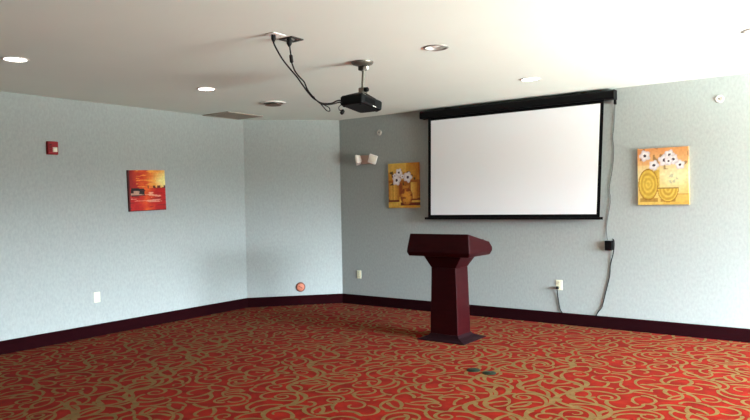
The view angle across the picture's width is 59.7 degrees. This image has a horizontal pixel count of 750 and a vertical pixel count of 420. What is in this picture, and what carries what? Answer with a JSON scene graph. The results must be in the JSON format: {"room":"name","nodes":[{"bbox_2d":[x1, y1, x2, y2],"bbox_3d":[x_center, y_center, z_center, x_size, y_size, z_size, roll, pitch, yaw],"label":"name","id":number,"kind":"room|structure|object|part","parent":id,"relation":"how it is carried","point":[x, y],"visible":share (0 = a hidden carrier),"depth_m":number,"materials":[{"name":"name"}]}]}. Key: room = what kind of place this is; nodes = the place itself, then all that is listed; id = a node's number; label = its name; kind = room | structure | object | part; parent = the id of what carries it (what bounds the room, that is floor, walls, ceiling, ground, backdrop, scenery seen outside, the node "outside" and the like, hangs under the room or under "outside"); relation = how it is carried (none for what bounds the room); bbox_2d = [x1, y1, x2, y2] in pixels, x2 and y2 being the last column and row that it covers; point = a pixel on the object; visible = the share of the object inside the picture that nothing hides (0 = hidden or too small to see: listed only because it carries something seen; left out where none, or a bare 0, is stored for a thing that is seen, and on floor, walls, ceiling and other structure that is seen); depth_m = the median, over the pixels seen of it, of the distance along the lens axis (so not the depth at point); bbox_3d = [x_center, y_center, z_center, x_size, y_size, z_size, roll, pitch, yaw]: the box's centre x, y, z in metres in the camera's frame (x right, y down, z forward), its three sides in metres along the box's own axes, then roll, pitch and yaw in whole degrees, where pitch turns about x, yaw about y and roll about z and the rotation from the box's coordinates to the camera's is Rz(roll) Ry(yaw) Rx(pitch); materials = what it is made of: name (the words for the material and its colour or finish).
{"room":"community hall","nodes":[
{"label":"community hall","id":0,"kind":"room"},
{"bbox_2d":[0,91,246,340],"bbox_3d":[-5.348,0.187,4.928,0.120,2.740,11.630,-1,1,36],"label":"wall","id":1,"kind":"structure","parent":0,"point":[68,232],"depth_m":7.79,"materials":[{"name":"paint"}]},
{"bbox_2d":[46,141,57,154],"bbox_3d":[-3.563,-0.686,7.228,0.060,0.146,0.120,-1,1,36],"label":"fire alarm","id":2,"kind":"object","parent":1,"relation":"attached to","point":[51,146],"visible":1,"depth_m":7.21,"materials":[{"name":"red plastic"}]},
{"bbox_2d":[94,292,99,302],"bbox_3d":[-3.257,1.024,7.665,0.010,0.120,0.076,-1,1,36],"label":"wall outlet","id":3,"kind":"object","parent":1,"relation":"attached to","point":[96,294],"visible":1,"depth_m":7.66,"materials":[{"name":"beige plastic"}]},
{"bbox_2d":[0,298,247,354],"bbox_3d":[-5.282,1.487,4.886,0.016,0.140,11.583,-1,1,36],"label":"baseboard","id":4,"kind":"structure","parent":1,"relation":"attached to","point":[57,337],"depth_m":7.82,"materials":[{"name":"brown wood"}]},
{"bbox_2d":[126,170,165,211],"bbox_3d":[-2.863,-0.245,8.202,0.032,0.536,0.553,-1,2,36],"label":"canvas painting","id":5,"kind":"object","parent":1,"relation":"attached to","point":[145,188],"visible":1,"depth_m":8.18},
{"bbox_2d":[243,120,342,297],"bbox_3d":[-1.211,0.040,9.735,1.509,2.740,0.120,-1,1,-11],"label":"wall","id":6,"kind":"structure","parent":0,"point":[292,167],"depth_m":9.67,"materials":[{"name":"paint"}]},
{"bbox_2d":[247,293,342,307],"bbox_3d":[-1.175,1.340,9.686,1.410,0.140,0.016,-1,1,-11],"label":"baseboard","id":7,"kind":"structure","parent":6,"relation":"attached to","point":[322,298],"depth_m":9.68,"materials":[{"name":"brown wood"}]},
{"bbox_2d":[296,282,304,291],"bbox_3d":[-1.103,1.143,9.690,0.142,0.142,0.033,-1,1,-11],"label":"round cover plate","id":8,"kind":"object","parent":6,"relation":"attached to","point":[300,286],"visible":1,"depth_m":9.68,"materials":[{"name":"orange metal"}]},
{"bbox_2d":[0,0,749,119],"bbox_3d":[-0.370,-1.240,1.854,11.807,0.001,12.851,-1,1,36],"label":"ceiling","id":9,"kind":"structure","parent":0,"point":[149,54],"depth_m":5.25,"materials":[{"name":"paint"}]},
{"bbox_2d":[1,56,28,61],"bbox_3d":[-2.947,-1.282,5.354,0.206,0.110,0.206,-1,1,36],"label":"recessed light","id":10,"kind":"object","parent":9,"relation":"in","point":[6,58],"visible":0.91,"depth_m":5.33,"materials":[{"name":"white"}]},
{"bbox_2d":[196,87,215,90],"bbox_3d":[-1.782,-1.326,6.905,0.206,0.110,0.206,-1,1,36],"label":"recessed light","id":11,"kind":"object","parent":9,"relation":"in","point":[199,88],"visible":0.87,"depth_m":6.89,"materials":[{"name":"white"}]},
{"bbox_2d":[202,111,262,119],"bbox_3d":[-1.959,-1.300,9.024,0.524,0.012,0.630,-1,1,36],"label":"ceiling vent","id":12,"kind":"object","parent":9,"relation":"in","point":[227,115],"visible":1,"depth_m":9.00,"materials":[{"name":"beige metal"}]},
{"bbox_2d":[260,101,285,106],"bbox_3d":[-1.238,-1.288,7.948,0.312,0.036,0.312,-1,1,36],"label":"ceiling vent","id":13,"kind":"object","parent":9,"relation":"in","point":[273,104],"visible":1,"depth_m":7.88,"materials":[{"name":"white metal"}]},
{"bbox_2d":[266,32,285,36],"bbox_3d":[-0.718,-1.268,4.734,0.080,0.008,0.124,-1,1,36],"label":"cable plate","id":14,"kind":"object","parent":9,"relation":"attached to","point":[271,33],"visible":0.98,"depth_m":4.71,"materials":[{"name":"white plastic"}]},
{"bbox_2d":[271,34,340,103],"bbox_3d":[-0.518,-1.072,5.183,0.034,0.409,1.039,-1,1,25],"label":"cable","id":15,"kind":"object","parent":14,"relation":"hanging from","point":[273,36],"visible":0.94,"depth_m":4.89,"materials":[{"name":"black rubber"}]},
{"bbox_2d":[279,36,303,42],"bbox_3d":[-0.623,-1.270,4.875,0.128,0.011,0.128,-1,1,36],"label":"cable box","id":16,"kind":"object","parent":9,"relation":"attached to","point":[294,39],"visible":0.77,"depth_m":4.86,"materials":[{"name":"grey metal"}]},
{"bbox_2d":[287,38,341,111],"bbox_3d":[-0.469,-1.044,5.238,0.039,0.462,0.900,-1,1,22],"label":"cable","id":17,"kind":"object","parent":16,"relation":"hanging from","point":[289,40],"visible":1,"depth_m":4.95,"materials":[{"name":"black rubber"}]},
{"bbox_2d":[348,60,375,98],"bbox_3d":[-0.115,-1.132,5.728,0.201,0.332,0.214,-1,1,36],"label":"mount","id":18,"kind":"object","parent":9,"relation":"attached to","point":[362,65],"visible":0.79,"depth_m":5.70,"materials":[{"name":"grey metal"}]},
{"bbox_2d":[338,93,381,114],"bbox_3d":[-0.119,-0.915,5.737,0.248,0.162,0.359,-1,1,37],"label":"projector","id":19,"kind":"object","parent":18,"relation":"hanging from","point":[360,102],"visible":1,"depth_m":5.66,"materials":[{"name":"black plastic"}]},
{"bbox_2d":[365,98,374,104],"bbox_3d":[-0.042,-0.938,5.638,0.004,0.042,0.136,-1,-7,36],"label":"vent","id":20,"kind":"object","parent":19,"relation":"attached to","point":[368,101],"depth_m":5.64,"materials":[{"name":"black plastic"}]},
{"bbox_3d":[-0.111,-1.279,5.732,0.196,0.038,0.196,-1,1,36],"label":"ceiling plate","id":21,"kind":"part","parent":18,"relation":"part of","materials":[{"name":"grey metal"}]},
{"bbox_2d":[423,44,448,50],"bbox_3d":[0.487,-1.348,5.239,0.206,0.109,0.206,-1,1,36],"label":"recessed light","id":22,"kind":"object","parent":9,"relation":"in","point":[436,47],"visible":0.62,"depth_m":5.28,"materials":[{"name":"grey metal"}]},
{"bbox_2d":[520,77,539,80],"bbox_3d":[1.592,-1.390,6.710,0.206,0.110,0.206,-1,1,36],"label":"recessed light","id":23,"kind":"object","parent":9,"relation":"in","point":[527,78],"visible":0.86,"depth_m":6.68,"materials":[{"name":"white"}]},
{"bbox_2d":[741,29,749,33],"bbox_3d":[2.853,-1.341,4.890,0.200,0.007,0.200,-1,1,36],"label":"recessed light","id":24,"kind":"object","parent":9,"relation":"attached to","point":[747,31],"visible":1,"depth_m":4.90,"materials":[{"name":"grey"}]},
{"bbox_2d":[0,303,749,419],"bbox_3d":[-0.316,1.499,1.891,11.807,0.002,12.851,-1,1,36],"label":"floor","id":25,"kind":"structure","parent":0,"point":[333,361],"depth_m":5.77,"materials":[{"name":"red carpet"}]},
{"bbox_2d":[407,234,491,344],"bbox_3d":[0.824,0.827,7.154,0.770,1.156,0.540,-1,1,36],"label":"lectern","id":26,"kind":"object","parent":25,"relation":"on","point":[448,256],"visible":1,"depth_m":7.02,"materials":[{"name":"brown wood"}]},
{"bbox_2d":[467,368,479,371],"bbox_3d":[0.872,1.415,5.793,0.120,0.012,0.120,-1,1,36],"label":"box","id":27,"kind":"object","parent":25,"relation":"on","point":[469,369],"visible":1,"depth_m":5.77,"materials":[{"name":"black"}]},
{"bbox_2d":[482,371,495,374],"bbox_3d":[0.993,1.415,5.686,0.120,0.012,0.120,-1,1,36],"label":"box","id":28,"kind":"object","parent":25,"relation":"on","point":[484,372],"visible":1,"depth_m":5.67,"materials":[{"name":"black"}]},
{"bbox_2d":[339,73,749,328],"bbox_3d":[3.783,-0.018,6.739,10.654,2.740,0.120,-1,1,36],"label":"wall","id":29,"kind":"structure","parent":0,"point":[679,263],"depth_m":7.43,"materials":[{"name":"paint"}]},
{"bbox_2d":[357,270,360,278],"bbox_3d":[-0.236,0.950,9.626,0.076,0.120,0.010,-1,1,36],"label":"wall outlet","id":30,"kind":"object","parent":29,"relation":"attached to","point":[358,271],"visible":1,"depth_m":9.62,"materials":[{"name":"beige plastic"}]},
{"bbox_2d":[355,154,377,165],"bbox_3d":[-0.135,-0.726,9.428,0.432,0.158,0.136,-1,1,36],"label":"emergency light","id":31,"kind":"object","parent":29,"relation":"attached to","point":[363,159],"visible":1,"depth_m":9.43,"materials":[{"name":"beige plastic"}]},
{"bbox_2d":[388,162,419,207],"bbox_3d":[0.404,-0.343,9.108,0.506,0.622,0.032,-1,1,36],"label":"canvas painting","id":32,"kind":"object","parent":29,"relation":"attached to","point":[403,178],"visible":1,"depth_m":9.09},
{"bbox_2d":[419,89,616,219],"bbox_3d":[1.682,-0.617,8.105,2.556,1.468,0.135,-1,1,36],"label":"projection screen","id":33,"kind":"object","parent":29,"relation":"attached to","point":[539,158],"visible":1,"depth_m":8.00,"materials":[{"name":"white fabric"}]},
{"bbox_2d":[606,100,616,239],"bbox_3d":[2.680,-0.448,7.423,0.143,1.586,0.053,-1,1,36],"label":"cord","id":34,"kind":"object","parent":33,"relation":"hanging from","point":[615,101],"visible":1,"depth_m":7.43,"materials":[{"name":"grey plastic"}]},
{"bbox_2d":[342,294,749,342],"bbox_3d":[3.789,1.283,6.687,10.602,0.140,0.016,-1,1,36],"label":"baseboard","id":35,"kind":"structure","parent":29,"relation":"attached to","point":[616,323],"depth_m":7.67,"materials":[{"name":"brown wood"}]},
{"bbox_2d":[556,280,562,289],"bbox_3d":[2.209,0.899,7.837,0.076,0.120,0.010,-1,1,36],"label":"wall outlet","id":36,"kind":"object","parent":29,"relation":"attached to","point":[558,282],"visible":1,"depth_m":7.83,"materials":[{"name":"beige plastic"}]},
{"bbox_2d":[605,240,613,250],"bbox_3d":[2.675,0.404,7.461,0.093,0.118,0.045,-1,1,36],"label":"box","id":37,"kind":"object","parent":29,"relation":"attached to","point":[609,245],"visible":1,"depth_m":7.44,"materials":[{"name":"black plastic"}]},
{"bbox_2d":[556,239,614,315],"bbox_3d":[2.451,0.807,7.633,0.696,0.960,0.042,-1,1,36],"label":"power cord","id":38,"kind":"object","parent":37,"relation":"attached to","point":[557,287],"visible":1,"depth_m":7.51,"materials":[{"name":"grey plastic"}]},
{"bbox_2d":[637,146,689,204],"bbox_3d":[3.133,-0.367,7.111,0.518,0.618,0.032,-1,1,36],"label":"canvas painting","id":39,"kind":"object","parent":29,"relation":"attached to","point":[663,173],"visible":1,"depth_m":7.09},
{"bbox_2d":[715,95,723,102],"bbox_3d":[3.571,-1.153,6.779,0.082,0.082,0.016,-1,1,36],"label":"sprinkler","id":40,"kind":"object","parent":29,"relation":"attached to","point":[719,98],"visible":1,"depth_m":6.78,"materials":[{"name":"white"}]}
]}

